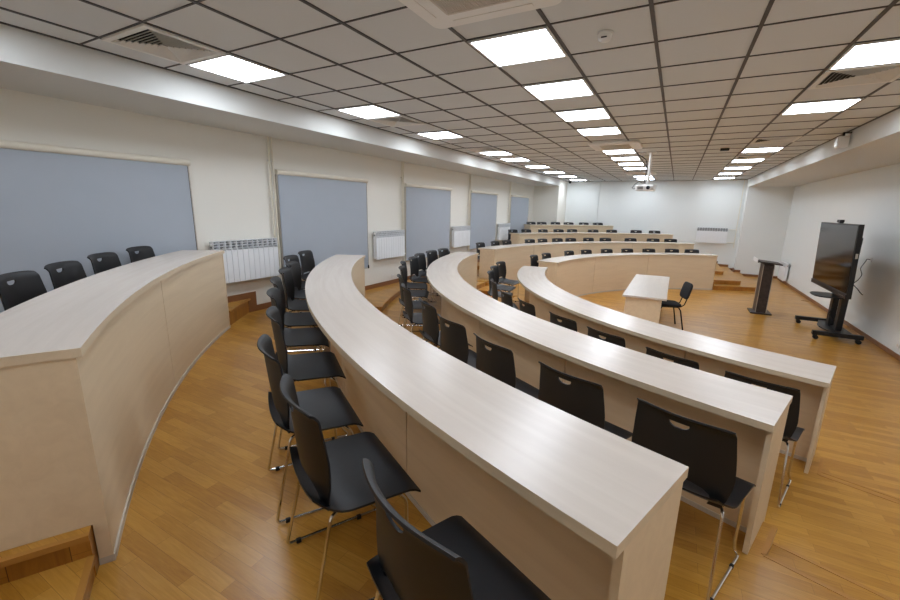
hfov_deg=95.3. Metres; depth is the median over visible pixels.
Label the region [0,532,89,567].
trim
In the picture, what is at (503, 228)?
radiator
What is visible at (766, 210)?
wall pier
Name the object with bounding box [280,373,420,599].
chair
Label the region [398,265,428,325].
chair
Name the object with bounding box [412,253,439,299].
chair
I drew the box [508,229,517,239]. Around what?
chair
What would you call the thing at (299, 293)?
chair
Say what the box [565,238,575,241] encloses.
chair
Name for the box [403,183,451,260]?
roller blind
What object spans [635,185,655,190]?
projector
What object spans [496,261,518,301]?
chair
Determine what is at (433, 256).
chair
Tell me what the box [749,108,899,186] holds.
beam
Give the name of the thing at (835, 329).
trolley
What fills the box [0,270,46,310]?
chair
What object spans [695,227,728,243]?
radiator
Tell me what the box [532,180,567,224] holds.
wall pier
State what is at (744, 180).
pipe
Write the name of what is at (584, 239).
chair
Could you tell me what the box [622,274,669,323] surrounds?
table
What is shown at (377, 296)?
floor
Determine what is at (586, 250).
chair
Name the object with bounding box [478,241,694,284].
curved desk
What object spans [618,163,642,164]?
diffuser
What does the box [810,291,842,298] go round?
shelf
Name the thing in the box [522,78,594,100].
recessed light
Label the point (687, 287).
chair
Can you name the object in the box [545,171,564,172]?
recessed light
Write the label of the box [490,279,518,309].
chair
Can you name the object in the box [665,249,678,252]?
chair
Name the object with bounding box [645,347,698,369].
chair
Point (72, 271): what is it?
chair
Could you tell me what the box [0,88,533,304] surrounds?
wall
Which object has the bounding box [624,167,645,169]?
recessed light
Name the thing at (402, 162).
pipe
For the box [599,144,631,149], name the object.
grille
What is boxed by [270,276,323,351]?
chair
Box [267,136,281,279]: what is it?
pipe
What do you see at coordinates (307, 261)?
chair
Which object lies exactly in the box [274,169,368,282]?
roller blind
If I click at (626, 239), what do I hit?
chair
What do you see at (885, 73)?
ceiling vent
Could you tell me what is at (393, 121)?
ceiling vent
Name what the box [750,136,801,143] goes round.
ceiling vent
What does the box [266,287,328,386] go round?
chair
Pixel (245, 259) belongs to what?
radiator
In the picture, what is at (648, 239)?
chair
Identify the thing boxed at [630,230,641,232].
chair
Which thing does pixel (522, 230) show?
chair
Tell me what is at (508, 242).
chair
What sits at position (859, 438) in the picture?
floor
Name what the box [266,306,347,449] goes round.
chair
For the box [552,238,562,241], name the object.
chair
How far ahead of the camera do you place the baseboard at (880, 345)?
7.73 m
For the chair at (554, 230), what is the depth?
14.61 m
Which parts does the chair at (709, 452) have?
backrest, seat, leg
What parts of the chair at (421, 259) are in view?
backrest, seat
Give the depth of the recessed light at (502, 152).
8.81 m
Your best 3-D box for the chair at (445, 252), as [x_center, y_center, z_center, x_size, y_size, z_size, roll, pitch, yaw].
[-0.017,-0.683,8.906,0.446,0.844,0.480,9,15,30]
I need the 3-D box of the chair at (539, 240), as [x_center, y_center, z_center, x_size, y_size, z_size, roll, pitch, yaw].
[2.911,-1.432,12.502,0.480,0.844,0.446,-8,16,-35]
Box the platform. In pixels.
[0,299,248,584]
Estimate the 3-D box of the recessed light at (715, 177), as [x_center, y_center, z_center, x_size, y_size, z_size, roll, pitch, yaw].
[9.218,-4.104,13.793,0.578,0.016,0.578,8,14,28]
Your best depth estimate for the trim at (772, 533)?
2.05 m
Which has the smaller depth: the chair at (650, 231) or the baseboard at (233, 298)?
the baseboard at (233, 298)
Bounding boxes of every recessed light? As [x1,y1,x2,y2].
[186,53,287,82]
[336,104,400,118]
[416,131,462,138]
[467,26,567,66]
[481,151,513,155]
[500,158,530,161]
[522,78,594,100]
[525,165,549,167]
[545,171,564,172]
[554,107,610,121]
[571,179,586,180]
[576,126,621,135]
[602,149,635,153]
[610,156,640,160]
[617,162,643,165]
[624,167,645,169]
[714,177,734,178]
[718,172,742,174]
[723,166,752,169]
[731,159,764,162]
[741,147,783,152]
[780,98,863,114]
[827,38,899,69]
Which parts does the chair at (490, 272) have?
backrest, seat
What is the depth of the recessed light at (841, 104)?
4.48 m
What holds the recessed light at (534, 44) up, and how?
in the ceiling at (401, 30)
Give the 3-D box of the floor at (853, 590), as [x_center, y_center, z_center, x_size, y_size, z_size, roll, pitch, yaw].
[2.386,0.160,8.572,6.700,0.360,18.950,8,14,28]
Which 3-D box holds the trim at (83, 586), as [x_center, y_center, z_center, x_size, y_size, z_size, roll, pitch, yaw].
[-0.829,1.282,0.679,0.024,0.025,2.414,-7,15,-31]
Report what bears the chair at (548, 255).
on the floor at (854, 533)
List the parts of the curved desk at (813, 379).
panel, panel, panel, panel, panel, panel, panel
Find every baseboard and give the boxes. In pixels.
[227,293,247,302]
[248,291,256,311]
[257,260,479,310]
[777,277,899,360]
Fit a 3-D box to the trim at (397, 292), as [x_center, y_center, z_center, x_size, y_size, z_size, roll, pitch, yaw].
[0.199,-0.599,10.071,0.951,0.025,7.258,8,14,28]
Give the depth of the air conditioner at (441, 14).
2.38 m
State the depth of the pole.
8.21 m
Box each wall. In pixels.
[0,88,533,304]
[565,180,747,267]
[778,163,899,354]
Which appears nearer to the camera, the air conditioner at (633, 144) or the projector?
the air conditioner at (633, 144)
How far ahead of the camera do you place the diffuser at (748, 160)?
9.15 m
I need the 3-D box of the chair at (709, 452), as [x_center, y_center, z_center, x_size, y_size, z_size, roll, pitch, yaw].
[1.153,0.884,2.017,0.446,0.844,0.480,-10,16,-40]
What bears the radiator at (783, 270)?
attached to the wall at (869, 198)
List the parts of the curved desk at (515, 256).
panel, corner post, panel, panel, panel, panel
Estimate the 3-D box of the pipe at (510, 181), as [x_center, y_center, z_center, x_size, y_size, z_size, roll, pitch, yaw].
[2.066,-3.015,14.270,0.095,2.130,0.081,8,14,28]
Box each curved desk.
[0,250,230,564]
[305,254,688,599]
[427,252,792,553]
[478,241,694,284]
[510,232,672,243]
[517,266,835,473]
[524,224,613,232]
[537,253,717,296]
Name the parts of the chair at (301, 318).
backrest, seat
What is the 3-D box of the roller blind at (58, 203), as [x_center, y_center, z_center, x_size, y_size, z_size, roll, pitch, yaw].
[-3.583,-0.659,4.157,0.099,1.660,2.000,8,14,28]
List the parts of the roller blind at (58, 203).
chain, rail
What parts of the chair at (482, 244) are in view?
backrest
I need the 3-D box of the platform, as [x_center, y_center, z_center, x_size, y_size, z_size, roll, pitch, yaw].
[-1.766,1.123,2.769,5.032,0.860,4.660,8,14,28]
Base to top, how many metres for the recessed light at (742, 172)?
0.016 m
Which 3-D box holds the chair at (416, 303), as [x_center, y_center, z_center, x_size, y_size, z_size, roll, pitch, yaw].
[-0.473,0.091,5.411,0.446,0.844,0.480,-2,13,-14]
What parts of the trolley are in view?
rail, plate, rail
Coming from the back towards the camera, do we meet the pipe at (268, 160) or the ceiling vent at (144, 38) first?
the pipe at (268, 160)
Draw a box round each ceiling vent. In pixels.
[101,23,225,64]
[367,115,425,126]
[466,147,502,152]
[734,155,770,159]
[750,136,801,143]
[807,63,899,89]
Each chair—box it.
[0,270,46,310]
[44,260,86,288]
[87,252,121,273]
[126,246,154,262]
[257,334,362,523]
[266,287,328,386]
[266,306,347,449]
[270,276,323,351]
[278,267,324,352]
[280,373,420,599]
[283,255,305,311]
[285,261,305,327]
[298,250,314,280]
[362,458,550,599]
[397,274,429,341]
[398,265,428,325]
[400,261,427,315]
[401,283,439,347]
[408,256,436,301]
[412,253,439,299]
[419,298,472,348]
[426,250,437,293]
[437,313,476,367]
[438,248,448,257]
[473,333,538,398]
[476,242,484,275]
[487,270,512,297]
[490,265,515,301]
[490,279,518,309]
[491,241,499,245]
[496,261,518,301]
[499,289,512,306]
[502,240,511,244]
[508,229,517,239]
[518,298,535,316]
[521,229,530,232]
[525,239,534,242]
[530,255,538,266]
[538,239,546,242]
[538,361,632,439]
[542,253,550,258]
[549,312,576,331]
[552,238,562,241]
[553,229,563,231]
[564,251,573,255]
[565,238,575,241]
[581,249,591,253]
[583,238,593,240]
[587,326,625,347]
[599,238,610,240]
[601,249,612,252]
[606,230,616,232]
[621,248,632,252]
[624,238,636,241]
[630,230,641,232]
[632,398,755,599]
[642,248,654,252]
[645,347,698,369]
[647,238,659,241]
[649,230,659,233]
[661,281,692,329]
[664,239,676,241]
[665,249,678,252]
[684,249,698,252]
[724,371,804,507]
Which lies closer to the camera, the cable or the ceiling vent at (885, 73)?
the ceiling vent at (885, 73)
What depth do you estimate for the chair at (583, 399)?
2.24 m
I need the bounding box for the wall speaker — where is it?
[834,132,851,147]
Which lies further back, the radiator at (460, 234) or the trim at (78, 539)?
the radiator at (460, 234)
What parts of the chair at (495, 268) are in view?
backrest, seat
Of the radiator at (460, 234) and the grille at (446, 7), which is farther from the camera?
the radiator at (460, 234)
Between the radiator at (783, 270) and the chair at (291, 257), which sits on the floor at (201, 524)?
the chair at (291, 257)
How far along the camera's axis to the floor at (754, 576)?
2.04 m
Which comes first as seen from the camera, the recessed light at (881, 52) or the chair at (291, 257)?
the recessed light at (881, 52)
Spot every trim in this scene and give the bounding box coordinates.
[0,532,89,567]
[75,553,95,599]
[229,298,250,312]
[381,266,478,307]
[714,286,755,287]
[761,525,856,599]
[772,542,893,599]
[817,457,899,503]
[822,471,899,499]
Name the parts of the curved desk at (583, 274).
panel, corner post, panel, panel, panel, corner post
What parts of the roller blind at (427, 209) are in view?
rail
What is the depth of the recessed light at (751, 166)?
10.60 m
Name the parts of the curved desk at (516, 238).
panel, panel, panel, panel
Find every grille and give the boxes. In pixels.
[430,0,514,15]
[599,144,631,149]
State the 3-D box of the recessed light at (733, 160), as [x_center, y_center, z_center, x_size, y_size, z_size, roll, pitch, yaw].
[6.638,-3.115,9.153,0.578,0.016,0.578,8,14,28]
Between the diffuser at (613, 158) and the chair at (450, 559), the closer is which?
the chair at (450, 559)
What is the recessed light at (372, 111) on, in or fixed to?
in the ceiling at (401, 30)
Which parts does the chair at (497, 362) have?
backrest, seat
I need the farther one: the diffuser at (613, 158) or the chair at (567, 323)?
the diffuser at (613, 158)
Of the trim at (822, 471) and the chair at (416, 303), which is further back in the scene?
the chair at (416, 303)
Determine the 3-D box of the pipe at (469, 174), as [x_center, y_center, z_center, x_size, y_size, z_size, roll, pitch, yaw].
[0.537,-2.429,11.521,0.095,2.130,0.081,8,14,28]
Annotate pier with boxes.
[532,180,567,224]
[733,179,794,276]
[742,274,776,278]
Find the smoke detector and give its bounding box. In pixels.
[597,30,613,42]
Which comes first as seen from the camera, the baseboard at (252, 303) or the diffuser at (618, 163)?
the baseboard at (252, 303)
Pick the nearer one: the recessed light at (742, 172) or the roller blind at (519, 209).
the recessed light at (742, 172)
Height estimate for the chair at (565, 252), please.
0.844 m
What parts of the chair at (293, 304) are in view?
backrest, seat, leg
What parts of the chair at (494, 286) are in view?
backrest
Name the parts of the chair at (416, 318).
backrest, seat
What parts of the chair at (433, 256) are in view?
backrest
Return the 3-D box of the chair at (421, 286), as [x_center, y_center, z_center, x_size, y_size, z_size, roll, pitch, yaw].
[-0.590,-0.204,6.719,0.446,0.844,0.480,1,13,-2]
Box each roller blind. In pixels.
[0,140,197,312]
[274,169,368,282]
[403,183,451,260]
[469,190,497,249]
[510,195,529,239]
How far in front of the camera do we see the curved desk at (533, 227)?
15.61 m
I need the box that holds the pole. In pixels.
[642,151,656,184]
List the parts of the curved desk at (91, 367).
panel, corner post, panel, panel, corner post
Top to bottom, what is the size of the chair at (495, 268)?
0.844 m
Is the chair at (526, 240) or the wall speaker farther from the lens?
the chair at (526, 240)
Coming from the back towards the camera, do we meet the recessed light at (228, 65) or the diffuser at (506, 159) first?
the diffuser at (506, 159)
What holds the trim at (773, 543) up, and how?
attached to the floor at (853, 590)
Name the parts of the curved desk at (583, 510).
panel, panel, panel, panel, panel, corner post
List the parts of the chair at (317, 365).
backrest, seat, leg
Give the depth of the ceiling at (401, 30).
3.41 m
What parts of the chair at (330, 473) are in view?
backrest, leg, seat, leg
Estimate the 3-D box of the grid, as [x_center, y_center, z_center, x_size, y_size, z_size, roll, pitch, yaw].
[3.105,-2.826,7.535,6.200,0.008,18.950,8,14,28]
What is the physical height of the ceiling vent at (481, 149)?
0.020 m
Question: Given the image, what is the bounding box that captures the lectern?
[747,257,782,315]
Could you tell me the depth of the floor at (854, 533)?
2.60 m
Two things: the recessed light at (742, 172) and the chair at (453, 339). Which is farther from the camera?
the recessed light at (742, 172)
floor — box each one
[0,549,99,599]
[89,299,431,599]
[365,262,479,311]
[382,270,848,599]
[478,263,886,599]
[489,266,899,599]
[578,276,899,497]
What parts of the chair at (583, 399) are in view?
backrest, seat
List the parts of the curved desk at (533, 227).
panel, panel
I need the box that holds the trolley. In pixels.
[795,238,863,344]
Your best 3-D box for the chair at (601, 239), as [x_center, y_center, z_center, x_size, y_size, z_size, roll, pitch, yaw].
[5.121,-1.591,13.408,0.480,0.844,0.446,-1,13,-10]
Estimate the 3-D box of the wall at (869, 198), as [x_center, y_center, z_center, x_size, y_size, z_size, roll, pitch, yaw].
[6.963,-0.820,5.817,0.150,3.613,19.250,8,14,28]
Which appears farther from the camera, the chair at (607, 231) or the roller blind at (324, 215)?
the chair at (607, 231)
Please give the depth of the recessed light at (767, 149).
7.57 m
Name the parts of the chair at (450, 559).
leg, backrest, seat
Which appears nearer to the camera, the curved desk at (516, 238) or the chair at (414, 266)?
the chair at (414, 266)
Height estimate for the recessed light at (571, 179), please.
0.016 m
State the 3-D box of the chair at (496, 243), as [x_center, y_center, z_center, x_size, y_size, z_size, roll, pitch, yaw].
[1.345,-1.167,11.186,0.446,0.844,0.480,11,16,37]
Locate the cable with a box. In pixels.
[637,152,647,182]
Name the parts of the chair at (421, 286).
backrest, seat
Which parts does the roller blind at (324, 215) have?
rail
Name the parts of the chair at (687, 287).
seat, leg, backrest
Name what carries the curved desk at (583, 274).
on the floor at (859, 438)
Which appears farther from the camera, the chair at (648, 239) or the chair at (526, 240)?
the chair at (648, 239)
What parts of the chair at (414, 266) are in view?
backrest, seat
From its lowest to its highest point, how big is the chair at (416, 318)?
0.844 m
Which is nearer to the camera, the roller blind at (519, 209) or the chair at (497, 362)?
the chair at (497, 362)
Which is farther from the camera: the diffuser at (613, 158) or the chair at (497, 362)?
the diffuser at (613, 158)
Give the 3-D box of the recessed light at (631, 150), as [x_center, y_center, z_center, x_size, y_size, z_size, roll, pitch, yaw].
[3.383,-2.965,8.201,0.578,0.016,0.578,8,14,28]
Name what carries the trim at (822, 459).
attached to the floor at (854, 533)
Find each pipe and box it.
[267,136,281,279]
[400,161,405,260]
[467,174,470,250]
[507,181,511,239]
[727,180,744,247]
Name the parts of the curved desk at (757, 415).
panel, panel, panel, panel, panel, panel, corner post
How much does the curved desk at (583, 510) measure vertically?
0.949 m
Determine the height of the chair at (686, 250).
0.844 m
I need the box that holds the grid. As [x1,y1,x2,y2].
[0,0,899,181]
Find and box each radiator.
[209,238,279,283]
[373,230,404,259]
[451,226,469,247]
[497,223,509,240]
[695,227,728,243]
[778,261,789,280]
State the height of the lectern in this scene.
1.205 m
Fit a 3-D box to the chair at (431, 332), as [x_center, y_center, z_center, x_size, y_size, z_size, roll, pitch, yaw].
[-0.076,0.409,4.030,0.446,0.844,0.480,-4,14,-22]
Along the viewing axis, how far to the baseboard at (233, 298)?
5.65 m
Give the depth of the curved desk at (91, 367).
1.86 m
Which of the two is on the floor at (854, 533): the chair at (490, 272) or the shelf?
the chair at (490, 272)
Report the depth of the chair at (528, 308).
4.83 m
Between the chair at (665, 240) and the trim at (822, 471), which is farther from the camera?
the chair at (665, 240)
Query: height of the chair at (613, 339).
0.844 m
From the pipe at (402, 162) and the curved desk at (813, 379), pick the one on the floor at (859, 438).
the curved desk at (813, 379)
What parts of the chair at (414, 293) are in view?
backrest, seat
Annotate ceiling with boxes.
[0,0,899,180]
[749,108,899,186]
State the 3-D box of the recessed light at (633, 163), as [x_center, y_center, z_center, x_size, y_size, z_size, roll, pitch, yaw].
[4.530,-3.405,10.263,0.578,0.016,0.578,8,14,28]
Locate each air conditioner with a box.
[399,0,561,28]
[588,140,642,150]
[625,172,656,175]
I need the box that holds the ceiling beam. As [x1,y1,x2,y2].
[0,24,559,185]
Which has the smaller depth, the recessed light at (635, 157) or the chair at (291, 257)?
the chair at (291, 257)
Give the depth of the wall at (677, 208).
15.53 m
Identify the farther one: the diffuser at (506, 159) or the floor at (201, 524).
the diffuser at (506, 159)
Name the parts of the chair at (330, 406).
backrest, leg, leg, seat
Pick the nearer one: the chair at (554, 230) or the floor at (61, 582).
the floor at (61, 582)
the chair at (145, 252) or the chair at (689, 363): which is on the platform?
the chair at (145, 252)
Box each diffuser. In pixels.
[503,158,528,160]
[526,166,548,167]
[612,157,639,159]
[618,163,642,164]
[725,167,750,168]
[733,159,762,161]
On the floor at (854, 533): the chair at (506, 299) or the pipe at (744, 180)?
the chair at (506, 299)
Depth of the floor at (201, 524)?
2.05 m
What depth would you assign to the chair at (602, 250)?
11.81 m
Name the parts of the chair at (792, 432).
backrest, leg, seat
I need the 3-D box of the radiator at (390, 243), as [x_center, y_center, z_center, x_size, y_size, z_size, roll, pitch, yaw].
[-1.254,-1.149,8.425,0.123,0.549,1.000,8,14,28]
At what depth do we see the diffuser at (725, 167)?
10.60 m
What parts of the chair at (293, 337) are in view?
backrest, seat, leg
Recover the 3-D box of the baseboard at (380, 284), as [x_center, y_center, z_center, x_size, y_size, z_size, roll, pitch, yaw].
[-0.629,-0.672,9.855,0.014,0.185,9.080,8,14,28]
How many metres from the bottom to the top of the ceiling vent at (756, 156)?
0.020 m
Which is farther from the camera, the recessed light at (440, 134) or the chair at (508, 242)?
the chair at (508, 242)
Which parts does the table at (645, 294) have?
panel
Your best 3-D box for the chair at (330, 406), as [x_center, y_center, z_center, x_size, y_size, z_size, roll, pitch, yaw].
[-0.742,0.607,2.172,0.446,0.844,0.480,-6,14,-28]
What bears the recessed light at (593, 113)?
in the ceiling at (401, 30)
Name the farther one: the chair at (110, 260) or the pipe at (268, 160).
the pipe at (268, 160)
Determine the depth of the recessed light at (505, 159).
9.80 m
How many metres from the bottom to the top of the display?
1.202 m
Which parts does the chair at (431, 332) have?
backrest, seat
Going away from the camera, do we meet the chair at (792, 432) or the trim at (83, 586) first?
the trim at (83, 586)
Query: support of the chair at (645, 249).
on the floor at (854, 533)
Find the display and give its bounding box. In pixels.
[811,222,864,299]
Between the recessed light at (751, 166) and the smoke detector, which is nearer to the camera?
the smoke detector
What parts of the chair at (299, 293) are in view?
backrest, seat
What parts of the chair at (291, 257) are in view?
backrest, seat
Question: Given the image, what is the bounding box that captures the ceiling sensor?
[719,147,730,150]
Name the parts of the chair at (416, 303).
backrest, seat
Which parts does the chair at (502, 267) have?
backrest, seat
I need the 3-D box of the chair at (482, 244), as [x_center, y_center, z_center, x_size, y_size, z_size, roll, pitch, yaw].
[0.908,-1.054,10.642,0.446,0.844,0.480,10,15,34]
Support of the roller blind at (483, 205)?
attached to the wall at (229, 169)
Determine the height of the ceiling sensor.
0.050 m
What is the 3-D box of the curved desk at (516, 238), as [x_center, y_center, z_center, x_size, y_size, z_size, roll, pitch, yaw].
[4.889,-1.842,14.266,6.079,0.949,0.990,-2,13,-13]
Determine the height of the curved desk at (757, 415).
0.949 m
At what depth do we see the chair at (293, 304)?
4.42 m
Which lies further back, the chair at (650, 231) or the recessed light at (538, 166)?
the chair at (650, 231)
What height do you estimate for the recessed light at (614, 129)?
0.016 m
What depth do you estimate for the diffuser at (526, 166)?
11.33 m
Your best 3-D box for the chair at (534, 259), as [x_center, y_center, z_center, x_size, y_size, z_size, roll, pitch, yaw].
[2.124,-0.634,9.789,0.446,0.844,0.480,10,15,34]

